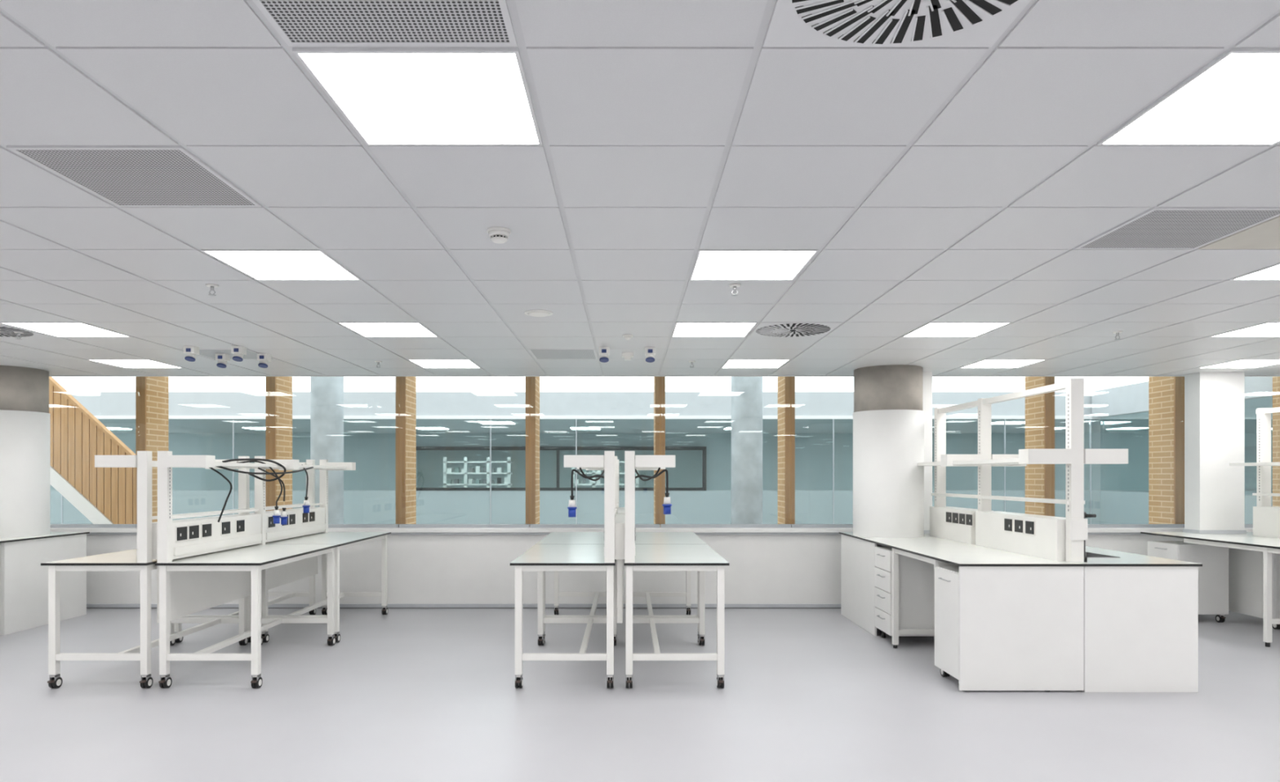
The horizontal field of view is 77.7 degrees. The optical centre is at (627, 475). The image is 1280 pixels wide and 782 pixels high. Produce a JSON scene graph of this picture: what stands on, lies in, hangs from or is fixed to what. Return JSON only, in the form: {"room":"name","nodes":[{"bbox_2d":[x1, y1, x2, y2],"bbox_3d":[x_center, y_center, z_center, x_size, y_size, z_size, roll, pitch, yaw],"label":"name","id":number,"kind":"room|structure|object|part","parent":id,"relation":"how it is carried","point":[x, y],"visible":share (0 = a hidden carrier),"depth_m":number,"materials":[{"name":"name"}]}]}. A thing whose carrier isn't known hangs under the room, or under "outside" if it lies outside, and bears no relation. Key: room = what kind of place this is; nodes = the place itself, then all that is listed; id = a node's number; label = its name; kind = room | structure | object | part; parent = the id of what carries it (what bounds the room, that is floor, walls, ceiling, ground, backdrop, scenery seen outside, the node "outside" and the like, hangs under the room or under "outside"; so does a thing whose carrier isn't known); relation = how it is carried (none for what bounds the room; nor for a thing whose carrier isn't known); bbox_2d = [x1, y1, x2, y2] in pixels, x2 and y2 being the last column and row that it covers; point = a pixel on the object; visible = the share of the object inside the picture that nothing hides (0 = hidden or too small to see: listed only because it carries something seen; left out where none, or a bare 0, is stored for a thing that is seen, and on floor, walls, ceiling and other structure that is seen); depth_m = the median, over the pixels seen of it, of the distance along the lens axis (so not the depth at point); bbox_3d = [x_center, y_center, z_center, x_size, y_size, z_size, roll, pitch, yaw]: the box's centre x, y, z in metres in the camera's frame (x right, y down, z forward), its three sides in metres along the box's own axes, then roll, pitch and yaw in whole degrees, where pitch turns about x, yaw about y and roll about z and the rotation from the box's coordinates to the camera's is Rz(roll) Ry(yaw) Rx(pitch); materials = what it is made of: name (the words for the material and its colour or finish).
{"room":"laboratory","nodes":[
{"label":"laboratory","id":0,"kind":"room"},
{"bbox_2d":[86,534,1183,604],"bbox_3d":[0.031,1.133,9.080,19.800,0.935,0.160,0,0,0],"label":"wall","id":1,"kind":"structure","parent":0,"point":[423,569],"depth_m":9.00,"materials":[{"name":"white paint"}]},
{"bbox_2d":[50,524,137,528],"bbox_3d":[-6.375,-0.453,9.125,1.492,2.095,0.050,0,0,0],"label":"window","id":2,"kind":"structure","parent":1,"relation":"in","point":[52,526],"depth_m":9.10,"materials":[{"name":"metal"}]},
{"bbox_2d":[137,376,138,450],"bbox_3d":[-4.875,-0.453,9.125,1.492,2.095,0.050,0,0,0],"label":"window","id":3,"kind":"structure","parent":1,"relation":"in","point":[138,376],"depth_m":9.12,"materials":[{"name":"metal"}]},
{"bbox_2d":[268,376,399,528],"bbox_3d":[-3.375,-0.453,9.125,1.492,2.095,0.050,0,0,0],"label":"window frame","id":4,"kind":"structure","parent":1,"relation":"in","point":[330,526],"depth_m":9.10,"materials":[{"name":"metal"}]},
{"bbox_2d":[86,604,840,608],"bbox_3d":[0.031,1.475,8.988,19.800,0.050,0.025,0,0,0],"label":"baseboard","id":5,"kind":"structure","parent":1,"relation":"attached to","point":[88,606],"depth_m":8.98,"materials":[{"name":"grey plastic"}]},
{"bbox_2d":[399,376,529,528],"bbox_3d":[-1.875,-0.453,9.125,1.492,2.095,0.050,0,0,0],"label":"window frame","id":6,"kind":"structure","parent":1,"relation":"in","point":[401,526],"depth_m":9.10,"materials":[{"name":"metal"}]},
{"bbox_2d":[529,376,660,528],"bbox_3d":[-0.375,-0.453,9.125,1.492,2.095,0.050,0,0,0],"label":"window","id":7,"kind":"structure","parent":1,"relation":"in","point":[531,526],"depth_m":9.10,"materials":[{"name":"metal"}]},
{"bbox_2d":[50,527,1253,534],"bbox_3d":[0.031,0.630,9.045,19.800,0.070,0.230,0,0,0],"label":"window sill","id":8,"kind":"structure","parent":1,"relation":"on","point":[398,531],"depth_m":8.93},
{"bbox_2d":[660,376,791,528],"bbox_3d":[1.125,-0.453,9.125,1.492,2.095,0.050,0,0,0],"label":"window","id":9,"kind":"structure","parent":1,"relation":"in","point":[662,526],"depth_m":9.10,"materials":[{"name":"metal"}]},
{"bbox_2d":[791,524,853,528],"bbox_3d":[2.625,-0.453,9.125,1.492,2.095,0.050,0,0,0],"label":"window sill","id":10,"kind":"structure","parent":1,"relation":"in","point":[793,526],"depth_m":9.10,"materials":[{"name":"metal"}]},
{"bbox_2d":[1051,376,1052,515],"bbox_3d":[4.125,-0.453,9.125,1.492,2.095,0.050,0,0,0],"label":"window","id":11,"kind":"structure","parent":1,"relation":"in","point":[1051,376],"depth_m":9.12,"materials":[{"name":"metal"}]},
{"bbox_2d":[1087,376,1183,528],"bbox_3d":[5.625,-0.453,9.125,1.492,2.095,0.050,0,0,0],"label":"window","id":12,"kind":"structure","parent":1,"relation":"in","point":[1089,526],"depth_m":9.10,"materials":[{"name":"metal"}]},
{"bbox_2d":[1183,524,1253,528],"bbox_3d":[7.125,-0.453,9.125,1.492,2.095,0.050,0,0,0],"label":"window","id":13,"kind":"structure","parent":1,"relation":"in","point":[1246,526],"depth_m":9.10,"materials":[{"name":"metal"}]},
{"bbox_2d":[0,0,1279,375],"bbox_3d":[0.031,-1.134,1.945,20.100,0.090,13.350,0,0,0],"label":"ceiling","id":14,"kind":"structure","parent":0,"point":[928,184],"depth_m":3.16,"materials":[{"name":"tile"}]},
{"bbox_2d":[13,331,22,340],"bbox_3d":[-4.600,-1.059,6.000,0.070,0.058,0.070,0,0,0],"label":"sprinkler","id":15,"kind":"object","parent":14,"relation":"attached to","point":[18,333],"visible":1,"depth_m":5.99,"materials":[{"name":"metal"}]},
{"bbox_2d":[0,323,54,337],"bbox_3d":[-4.769,-1.085,5.920,0.578,0.008,0.578,0,0,0],"label":"ceiling vent","id":16,"kind":"object","parent":14,"relation":"in","point":[6,331],"visible":0.98,"depth_m":6.03,"materials":[{"name":"white metal"}]},
{"bbox_2d":[0,321,131,337],"bbox_3d":[-4.169,-1.091,5.920,0.578,0.009,0.578,0,0,0],"label":"ceiling light panel","id":17,"kind":"object","parent":14,"relation":"in","point":[58,329],"depth_m":5.90,"materials":[{"name":"white plastic"}]},
{"bbox_2d":[6,145,261,206],"bbox_3d":[-1.769,-1.091,2.920,0.578,0.008,0.578,0,0,0],"label":"grille","id":18,"kind":"object","parent":14,"relation":"in","point":[122,175],"depth_m":2.87,"materials":[{"name":"grey metal"}]},
{"bbox_2d":[87,359,183,368],"bbox_3d":[-4.769,-1.091,7.720,0.578,0.009,0.578,0,0,0],"label":"ceiling light panel","id":19,"kind":"object","parent":14,"relation":"in","point":[126,363],"depth_m":7.71,"materials":[{"name":"white plastic"}]},
{"bbox_2d":[183,346,199,361],"bbox_3d":[-3.680,-1.027,6.692,0.090,0.124,0.106,0,0,0],"label":"power socket","id":20,"kind":"object","parent":14,"relation":"hanging from","point":[191,352],"depth_m":6.66,"materials":[{"name":"white plastic"}]},
{"bbox_2d":[204,284,218,296],"bbox_3d":[-2.370,-1.059,4.530,0.070,0.058,0.070,0,0,0],"label":"sprinkler","id":21,"kind":"object","parent":14,"relation":"attached to","point":[211,286],"visible":1,"depth_m":4.52,"materials":[{"name":"metal"}]},
{"bbox_2d":[215,353,230,368],"bbox_3d":[-3.620,-1.027,7.092,0.090,0.124,0.106,0,0,0],"label":"power socket","id":22,"kind":"object","parent":14,"relation":"attached to","point":[222,358],"depth_m":7.06,"materials":[{"name":"white plastic"}]},
{"bbox_2d":[180,348,275,359],"bbox_3d":[-3.569,-1.091,7.120,0.578,0.008,0.578,0,0,0],"label":"grille","id":23,"kind":"object","parent":14,"relation":"in","point":[211,353],"depth_m":7.09,"materials":[{"name":"grey metal"}]},
{"bbox_2d":[231,346,246,361],"bbox_3d":[-3.280,-1.027,6.692,0.090,0.124,0.106,0,0,0],"label":"power socket","id":24,"kind":"object","parent":14,"relation":"hanging from","point":[238,352],"depth_m":6.66,"materials":[{"name":"white plastic"}]},
{"bbox_2d":[257,353,271,368],"bbox_3d":[-3.250,-1.027,7.092,0.090,0.124,0.106,0,0,0],"label":"power socket","id":25,"kind":"object","parent":14,"relation":"attached to","point":[264,358],"depth_m":7.06,"materials":[{"name":"white plastic"}]},
{"bbox_2d":[200,248,360,279],"bbox_3d":[-1.769,-1.091,4.120,0.578,0.009,0.578,0,0,0],"label":"ceiling light panel","id":26,"kind":"object","parent":14,"relation":"in","point":[257,264],"depth_m":4.08,"materials":[{"name":"white plastic"}]},
{"bbox_2d":[374,360,382,368],"bbox_3d":[-2.370,-1.059,7.550,0.070,0.058,0.070,0,0,0],"label":"sprinkler","id":27,"kind":"object","parent":14,"relation":"attached to","point":[377,362],"visible":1,"depth_m":7.54,"materials":[{"name":"metal"}]},
{"bbox_2d":[252,0,516,46],"bbox_3d":[-0.569,-1.091,1.720,0.578,0.008,0.578,0,0,0],"label":"grille","id":28,"kind":"object","parent":14,"relation":"in","point":[300,23],"depth_m":1.91,"materials":[{"name":"white metal"}]},
{"bbox_2d":[337,321,438,337],"bbox_3d":[-1.769,-1.091,5.920,0.578,0.009,0.578,0,0,0],"label":"ceiling light panel","id":29,"kind":"object","parent":14,"relation":"in","point":[366,329],"depth_m":5.90,"materials":[{"name":"white plastic"}]},
{"bbox_2d":[292,47,542,145],"bbox_3d":[-0.569,-1.091,2.320,0.578,0.009,0.578,0,0,0],"label":"ceiling light panel","id":30,"kind":"object","parent":14,"relation":"in","point":[388,95],"depth_m":2.26,"materials":[{"name":"white plastic"}]},
{"bbox_2d":[408,359,480,368],"bbox_3d":[-1.769,-1.091,7.720,0.578,0.009,0.578,0,0,0],"label":"ceiling light panel","id":31,"kind":"object","parent":14,"relation":"in","point":[424,363],"depth_m":7.71,"materials":[{"name":"white plastic"}]},
{"bbox_2d":[487,226,511,243],"bbox_3d":[-0.570,-1.063,3.520,0.103,0.052,0.103,0,0,0],"label":"smoke detector","id":32,"kind":"object","parent":14,"relation":"attached to","point":[497,234],"visible":1,"depth_m":3.49,"materials":[{"name":"white plastic"}]},
{"bbox_2d":[524,309,552,316],"bbox_3d":[-0.594,-1.081,5.300,0.190,0.016,0.190,0,0,0],"label":"ceiling speaker","id":33,"kind":"object","parent":14,"relation":"in","point":[536,313],"depth_m":5.26},
{"bbox_2d":[528,349,597,359],"bbox_3d":[-0.569,-1.091,7.120,0.578,0.008,0.578,0,0,0],"label":"grille","id":34,"kind":"object","parent":14,"relation":"in","point":[537,353],"depth_m":7.09,"materials":[{"name":"grey metal"}]},
{"bbox_2d":[598,346,609,362],"bbox_3d":[-0.200,-1.027,6.742,0.090,0.124,0.106,0,0,0],"label":"power socket","id":35,"kind":"object","parent":14,"relation":"attached to","point":[604,352],"depth_m":6.70,"materials":[{"name":"white plastic"}]},
{"bbox_2d":[622,352,633,360],"bbox_3d":[0.000,-1.059,7.050,0.100,0.060,0.100,0,0,0],"label":"junction box","id":36,"kind":"object","parent":14,"relation":"attached to","point":[627,356],"depth_m":7.02,"materials":[{"name":"white plastic"}]},
{"bbox_2d":[622,334,632,340],"bbox_3d":[0.000,-1.071,6.150,0.079,0.035,0.079,0,0,0],"label":"sensor","id":37,"kind":"object","parent":14,"relation":"attached to","point":[627,337],"visible":1,"depth_m":6.13,"materials":[{"name":"white plastic"}]},
{"bbox_2d":[48,374,1279,376],"bbox_3d":[0.031,-1.341,8.890,20.100,0.517,0.539,0,0,0],"label":"trim","id":38,"kind":"structure","parent":14,"relation":"attached to","point":[326,375],"depth_m":8.62,"materials":[{"name":"white paint"}]},
{"bbox_2d":[688,360,695,368],"bbox_3d":[0.610,-1.059,7.550,0.070,0.058,0.070,0,0,0],"label":"sprinkler","id":39,"kind":"object","parent":14,"relation":"attached to","point":[691,362],"visible":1,"depth_m":7.54,"materials":[{"name":"metal"}]},
{"bbox_2d":[671,321,757,337],"bbox_3d":[0.631,-1.091,5.920,0.578,0.009,0.578,0,0,0],"label":"ceiling light panel","id":40,"kind":"object","parent":14,"relation":"in","point":[682,329],"depth_m":5.90,"materials":[{"name":"white plastic"}]},
{"bbox_2d":[728,284,740,296],"bbox_3d":[0.610,-1.059,4.530,0.070,0.058,0.070,0,0,0],"label":"sprinkler","id":41,"kind":"object","parent":14,"relation":"attached to","point":[734,286],"visible":1,"depth_m":4.52,"materials":[{"name":"metal"}]},
{"bbox_2d":[688,248,818,279],"bbox_3d":[0.631,-1.091,4.120,0.578,0.009,0.578,0,0,0],"label":"ceiling light panel","id":42,"kind":"object","parent":14,"relation":"in","point":[709,264],"depth_m":4.08,"materials":[{"name":"white plastic"}]},
{"bbox_2d":[720,359,790,368],"bbox_3d":[1.231,-1.091,7.720,0.578,0.009,0.578,0,0,0],"label":"ceiling light panel","id":43,"kind":"object","parent":14,"relation":"in","point":[731,363],"depth_m":7.71,"materials":[{"name":"white plastic"}]},
{"bbox_2d":[748,322,842,337],"bbox_3d":[1.231,-1.085,5.920,0.578,0.008,0.578,0,0,0],"label":"ceiling vent","id":44,"kind":"object","parent":14,"relation":"in","point":[763,329],"visible":1,"depth_m":5.87,"materials":[{"name":"white metal"}]},
{"bbox_2d":[763,0,1031,47],"bbox_3d":[0.631,-1.085,1.720,0.578,0.008,0.578,0,0,0],"label":"ceiling vent","id":45,"kind":"object","parent":14,"relation":"in","point":[793,23],"visible":1,"depth_m":1.90,"materials":[{"name":"white metal"}]},
{"bbox_2d":[902,321,1011,337],"bbox_3d":[2.431,-1.091,5.920,0.578,0.009,0.578,0,0,0],"label":"ceiling light panel","id":46,"kind":"object","parent":14,"relation":"in","point":[931,329],"depth_m":5.90,"materials":[{"name":"white plastic"}]},
{"bbox_2d":[959,359,1046,368],"bbox_3d":[3.631,-1.091,7.720,0.578,0.009,0.578,0,0,0],"label":"ceiling light panel","id":47,"kind":"object","parent":14,"relation":"in","point":[984,363],"depth_m":7.71,"materials":[{"name":"white plastic"}]},
{"bbox_2d":[1010,361,1018,368],"bbox_3d":[3.700,-1.059,7.600,0.070,0.058,0.070,0,0,0],"label":"sprinkler","id":48,"kind":"object","parent":14,"relation":"attached to","point":[1013,362],"visible":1,"depth_m":7.59,"materials":[{"name":"metal"}]},
{"bbox_2d":[1112,331,1122,340],"bbox_3d":[3.700,-1.059,6.000,0.070,0.058,0.070,0,0,0],"label":"sprinkler","id":49,"kind":"object","parent":14,"relation":"attached to","point":[1117,333],"visible":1,"depth_m":5.99,"materials":[{"name":"metal"}]},
{"bbox_2d":[1074,206,1279,248],"bbox_3d":[2.431,-1.091,3.520,0.578,0.008,0.578,0,0,0],"label":"grille","id":50,"kind":"object","parent":14,"relation":"in","point":[1157,227],"depth_m":3.48,"materials":[{"name":"grey metal"}]},
{"bbox_2d":[1097,47,1279,145],"bbox_3d":[1.831,-1.091,2.320,0.578,0.009,0.578,0,0,0],"label":"ceiling light panel","id":51,"kind":"object","parent":14,"relation":"in","point":[1233,100],"depth_m":2.36,"materials":[{"name":"white plastic"}]},
{"bbox_2d":[1197,359,1279,368],"bbox_3d":[6.031,-1.091,7.720,0.578,0.009,0.578,0,0,0],"label":"ceiling light panel","id":52,"kind":"object","parent":14,"relation":"in","point":[1240,363],"depth_m":7.72,"materials":[{"name":"white plastic"}]},
{"bbox_2d":[1208,321,1279,337],"bbox_3d":[4.831,-1.091,5.920,0.578,0.009,0.578,0,0,0],"label":"ceiling light panel","id":53,"kind":"object","parent":14,"relation":"in","point":[1268,329],"depth_m":6.00,"materials":[{"name":"white plastic"}]},
{"bbox_2d":[1230,262,1279,279],"bbox_3d":[3.631,-1.091,4.120,0.578,0.009,0.578,0,0,0],"label":"ceiling light panel","id":54,"kind":"object","parent":14,"relation":"in","point":[1272,272],"depth_m":4.30,"materials":[{"name":"white plastic"}]},
{"bbox_2d":[0,608,1279,781],"bbox_3d":[0.031,1.550,2.210,19.800,0.100,13.580,0,0,0],"label":"floor","id":55,"kind":"structure","parent":0,"point":[403,695],"depth_m":5.06,"materials":[{"name":"plastic"}]},
{"bbox_2d":[0,365,50,537],"bbox_3d":[-6.330,0.205,8.120,0.690,2.589,0.690,0,0,0],"label":"round column","id":56,"kind":"structure","parent":55,"relation":"on","point":[24,415],"depth_m":7.95,"materials":[{"name":"white paint"}]},
{"bbox_2d":[0,532,89,635],"bbox_3d":[-6.678,0.407,7.050,1.675,2.185,3.140,0,0,0],"label":"base cabinet","id":57,"kind":"object","parent":55,"relation":"on","point":[24,582],"visible":0.88,"depth_m":7.85,"materials":[{"name":"white laminate"}]},
{"bbox_2d":[0,532,89,542],"bbox_3d":[-6.678,0.617,7.050,1.675,0.017,3.140,0,0,0],"label":"countertop","id":58,"kind":"structure","parent":57,"relation":"on","point":[52,534],"depth_m":7.94,"materials":[{"name":"white laminate"}]},
{"bbox_2d":[40,450,391,688],"bbox_3d":[-3.335,0.662,7.085,1.534,1.674,3.070,0,0,0],"label":"laboratory bench","id":59,"kind":"object","parent":55,"relation":"on","point":[206,562],"visible":1,"depth_m":6.13,"materials":[{"name":"white metal"}]},
{"bbox_2d":[40,532,391,565],"bbox_3d":[-3.335,0.619,7.085,1.534,0.017,3.070,0,0,0],"label":"countertop","id":60,"kind":"structure","parent":59,"relation":"on","point":[282,549],"depth_m":6.15,"materials":[{"name":"white laminate"}]},
{"bbox_3d":[-3.335,1.014,7.085,1.474,0.773,3.010,0,0,0],"label":"frame","id":61,"kind":"part","parent":59,"relation":"part of","materials":[{"name":"white metal"}]},
{"bbox_2d":[94,450,355,563],"bbox_3d":[-3.335,0.217,7.075,0.780,0.785,3.050,0,0,0],"label":"shelving","id":62,"kind":"object","parent":59,"relation":"attached to","point":[206,540],"depth_m":6.31,"materials":[{"name":"white metal"}]},
{"bbox_2d":[510,450,728,688],"bbox_3d":[-0.057,0.662,7.085,1.534,1.674,3.070,0,0,0],"label":"laboratory bench","id":63,"kind":"object","parent":55,"relation":"on","point":[619,546],"visible":1,"depth_m":5.59,"materials":[{"name":"white metal"}]},
{"bbox_2d":[510,532,728,565],"bbox_3d":[-0.057,0.619,7.085,1.534,0.017,3.070,0,0,0],"label":"countertop","id":64,"kind":"structure","parent":63,"relation":"on","point":[556,548],"depth_m":6.42,"materials":[{"name":"white laminate"}]},
{"bbox_2d":[564,450,675,563],"bbox_3d":[-0.057,0.217,7.075,0.780,0.785,3.050,0,0,0],"label":"shelving","id":65,"kind":"object","parent":63,"relation":"attached to","point":[619,541],"depth_m":5.57,"materials":[{"name":"white metal"}]},
{"bbox_3d":[-0.057,1.014,7.085,1.474,0.773,3.010,0,0,0],"label":"frame","id":66,"kind":"part","parent":63,"relation":"part of","materials":[{"name":"white metal"}]},
{"bbox_2d":[853,364,924,546],"bbox_3d":[2.660,0.205,8.120,0.690,2.589,0.690,0,0,0],"label":"round column","id":67,"kind":"structure","parent":55,"relation":"on","point":[888,414],"depth_m":7.82,"materials":[{"name":"white paint"}]},
{"bbox_2d":[838,372,1202,692],"bbox_3d":[3.122,0.205,7.050,1.687,2.589,3.140,0,0,0],"label":"bench","id":68,"kind":"object","parent":55,"relation":"on","point":[1008,601],"visible":0.99,"depth_m":5.50,"materials":[{"name":"white laminate"}]},
{"bbox_2d":[838,532,1202,566],"bbox_3d":[3.127,0.617,7.050,1.675,0.017,3.140,0,0,0],"label":"countertop","id":69,"kind":"structure","parent":68,"relation":"on","point":[948,551],"depth_m":6.01,"materials":[{"name":"white laminate"}]},
{"bbox_3d":[3.160,-0.038,6.835,0.700,1.293,2.530,0,0,0],"label":"shelving frame","id":70,"kind":"part","parent":68,"relation":"part of","materials":[{"name":"white metal"}]},
{"bbox_2d":[1084,511,1096,562],"bbox_3d":[3.250,0.432,5.640,0.093,0.352,0.144,0,0,0],"label":"tap","id":71,"kind":"object","parent":68,"relation":"on","point":[1086,515],"depth_m":5.57,"materials":[{"name":"black metal"}]},
{"bbox_2d":[1084,551,1119,558],"bbox_3d":[3.495,0.727,6.090,0.300,0.247,0.420,0,0,0],"label":"sink basin","id":72,"kind":"object","parent":68,"relation":"in","point":[1090,555],"depth_m":6.12,"materials":[{"name":"metal"}]},
{"bbox_2d":[1140,372,1279,647],"bbox_3d":[6.402,0.205,7.050,1.675,2.589,3.140,0,0,0],"label":"bench","id":73,"kind":"object","parent":55,"relation":"on","point":[1239,572],"visible":0.83,"depth_m":8.28,"materials":[{"name":"white laminate"}]},
{"bbox_2d":[1140,532,1279,549],"bbox_3d":[6.402,0.617,7.050,1.675,0.017,3.140,0,0,0],"label":"countertop","id":74,"kind":"structure","parent":73,"relation":"on","point":[1247,539],"depth_m":7.73,"materials":[{"name":"white laminate"}]},
{"bbox_3d":[6.435,-0.038,6.835,0.700,1.293,2.530,0,0,0],"label":"shelving frame","id":75,"kind":"part","parent":73,"relation":"part of","materials":[{"name":"white metal"}]},
{"bbox_2d":[644,346,655,362],"bbox_3d":[0.190,-1.027,6.742,0.090,0.124,0.106,0,0,0],"label":"power socket","id":76,"kind":"object","parent":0,"point":[650,352],"depth_m":6.70,"materials":[{"name":"white plastic"}]},
{"bbox_2d":[50,433,1272,490],"bbox_3d":[0.000,0.290,19.100,36.000,2.620,0.200,0,0,0],"label":"wall","id":77,"kind":"structure","parent":0,"point":[374,455],"depth_m":19.00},
{"bbox_2d":[416,446,706,490],"bbox_3d":[-1.640,-0.165,18.995,7.020,1.070,0.190,0,0,0],"label":"interior window","id":78,"kind":"structure","parent":77,"relation":"in","point":[557,449],"depth_m":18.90,"materials":[{"name":"glass"}]},
{"bbox_2d":[68,376,1272,433],"bbox_3d":[0.000,-1.240,16.875,36.000,0.480,14.250,0,0,0],"label":"ceiling","id":79,"kind":"structure","parent":0,"point":[1124,409],"depth_m":14.00,"materials":[{"name":"paint"}]},
{"bbox_2d":[107,427,130,429],"bbox_3d":[-10.875,-1.012,16.861,0.465,0.015,0.291,0,0,0],"label":"ceiling lights","id":80,"kind":"object","parent":79,"relation":"attached to","point":[108,428],"depth_m":17.00},
{"bbox_2d":[243,427,265,429],"bbox_3d":[-7.860,-1.012,16.861,0.447,0.015,0.291,0,0,0],"label":"ceiling lights","id":81,"kind":"object","parent":79,"relation":"attached to","point":[243,428],"depth_m":16.72},
{"bbox_2d":[416,427,448,429],"bbox_3d":[-4.169,-1.012,16.861,0.629,0.015,0.291,0,0,0],"label":"ceiling lights","id":82,"kind":"object","parent":79,"relation":"attached to","point":[416,428],"depth_m":17.00},
{"bbox_2d":[478,421,515,424],"bbox_3d":[-2.483,-1.012,15.052,0.628,0.015,0.695,0,0,0],"label":"ceiling lights","id":83,"kind":"object","parent":79,"relation":"attached to","point":[512,423],"depth_m":15.13},
{"bbox_2d":[570,427,599,429],"bbox_3d":[-0.895,-1.012,16.861,0.605,0.015,0.291,0,0,0],"label":"ceiling lights","id":84,"kind":"object","parent":79,"relation":"attached to","point":[571,428],"depth_m":16.92},
{"bbox_2d":[991,421,1025,424],"bbox_3d":[7.244,-1.012,15.052,0.690,0.015,0.695,0,0,0],"label":"ceiling lights","id":85,"kind":"object","parent":79,"relation":"attached to","point":[1001,422],"depth_m":15.16},
{"bbox_3d":[0.000,1.700,17.580,36.000,0.200,16.840,0,0,0],"label":"floor","id":86,"kind":"structure","parent":0,"visible":0},
{"bbox_2d":[48,376,135,524],"bbox_3d":[-8.322,-0.991,11.340,4.455,5.406,0.720,0,0,0],"label":"staircase","id":87,"kind":"structure","parent":86,"relation":"on","point":[104,495],"depth_m":11.00,"materials":[{"name":"brown wood"}]},
{"bbox_2d":[135,376,168,524],"bbox_3d":[-5.625,-0.250,9.400,0.116,3.700,0.460,0,0,0],"label":"column","id":88,"kind":"structure","parent":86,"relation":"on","point":[153,391],"depth_m":9.30,"materials":[{"name":"brown brick"}]},
{"bbox_2d":[265,376,292,511],"bbox_3d":[-4.125,-0.250,9.400,0.116,3.700,0.460,0,0,0],"label":"column","id":89,"kind":"structure","parent":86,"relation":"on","point":[280,387],"depth_m":9.26,"materials":[{"name":"brown brick"}]},
{"bbox_2d":[310,376,343,524],"bbox_3d":[-4.540,-0.700,12.000,0.498,4.600,0.498,0,0,0],"label":"concrete column","id":90,"kind":"structure","parent":86,"relation":"on","point":[326,393],"depth_m":11.81,"materials":[{"name":"grey concrete"}]},
{"bbox_2d":[395,376,416,524],"bbox_3d":[-2.625,-0.250,9.400,0.116,3.700,0.460,0,0,0],"label":"column","id":91,"kind":"structure","parent":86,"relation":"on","point":[407,384],"depth_m":9.23,"materials":[{"name":"beige brick"}]},
{"bbox_2d":[525,376,539,524],"bbox_3d":[-1.125,-0.250,9.400,0.116,3.700,0.460,0,0,0],"label":"column","id":92,"kind":"structure","parent":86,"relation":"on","point":[535,380],"depth_m":9.17,"materials":[{"name":"beige brick"}]},
{"bbox_2d":[443,457,639,487],"bbox_3d":[-2.300,0.550,21.200,5.200,2.100,0.800,0,0,0],"label":"benches","id":93,"kind":"object","parent":86,"relation":"on","point":[486,470],"visible":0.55,"depth_m":21.05,"materials":[{"name":"white metal"}]},
{"bbox_2d":[653,376,665,524],"bbox_3d":[0.375,-0.250,9.400,0.116,3.700,0.460,0,0,0],"label":"column","id":94,"kind":"structure","parent":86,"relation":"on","point":[659,381],"depth_m":9.17,"materials":[{"name":"brown brick"}]},
{"bbox_2d":[50,419,1272,524],"bbox_3d":[0.591,0.305,13.908,32.998,2.590,0.035,0,0,0],"label":"glass screen","id":95,"kind":"object","parent":86,"relation":"on","point":[360,507],"visible":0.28,"depth_m":13.90,"materials":[{"name":"glass"}]},
{"bbox_2d":[731,376,762,524],"bbox_3d":[1.800,-0.700,12.000,0.498,4.600,0.498,0,0,0],"label":"concrete column","id":96,"kind":"structure","parent":86,"relation":"on","point":[746,391],"depth_m":11.79,"materials":[{"name":"grey concrete"}]},
{"bbox_2d":[777,376,795,524],"bbox_3d":[1.875,-0.250,9.400,0.116,3.700,0.460,0,0,0],"label":"column","id":97,"kind":"structure","parent":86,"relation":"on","point":[784,382],"depth_m":9.17,"materials":[{"name":"beige brick"}]},
{"bbox_2d":[1025,376,1054,516],"bbox_3d":[4.875,-0.250,9.400,0.116,3.700,0.460,0,0,0],"label":"column","id":98,"kind":"structure","parent":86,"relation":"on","point":[1037,407],"depth_m":9.31,"materials":[{"name":"brown brick"}]},
{"bbox_2d":[1148,376,1184,524],"bbox_3d":[6.375,-0.250,9.400,0.116,3.700,0.460,0,0,0],"label":"column","id":99,"kind":"structure","parent":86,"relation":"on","point":[1165,393],"depth_m":9.32,"materials":[{"name":"beige brick"}]},
{"bbox_2d":[1100,490,1272,524],"bbox_3d":[8.207,0.295,11.785,0.035,2.610,3.990,0,0,0],"label":"glass screen","id":100,"kind":"object","parent":86,"relation":"on","point":[1116,507],"visible":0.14,"depth_m":13.01,"materials":[{"name":"glass"}]},
{"bbox_2d":[1272,376,1279,506],"bbox_3d":[7.875,-0.250,9.400,0.116,3.700,0.460,0,0,0],"label":"column","id":101,"kind":"structure","parent":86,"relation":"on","point":[1276,380],"depth_m":9.57,"materials":[{"name":"brown brick"}]}
]}

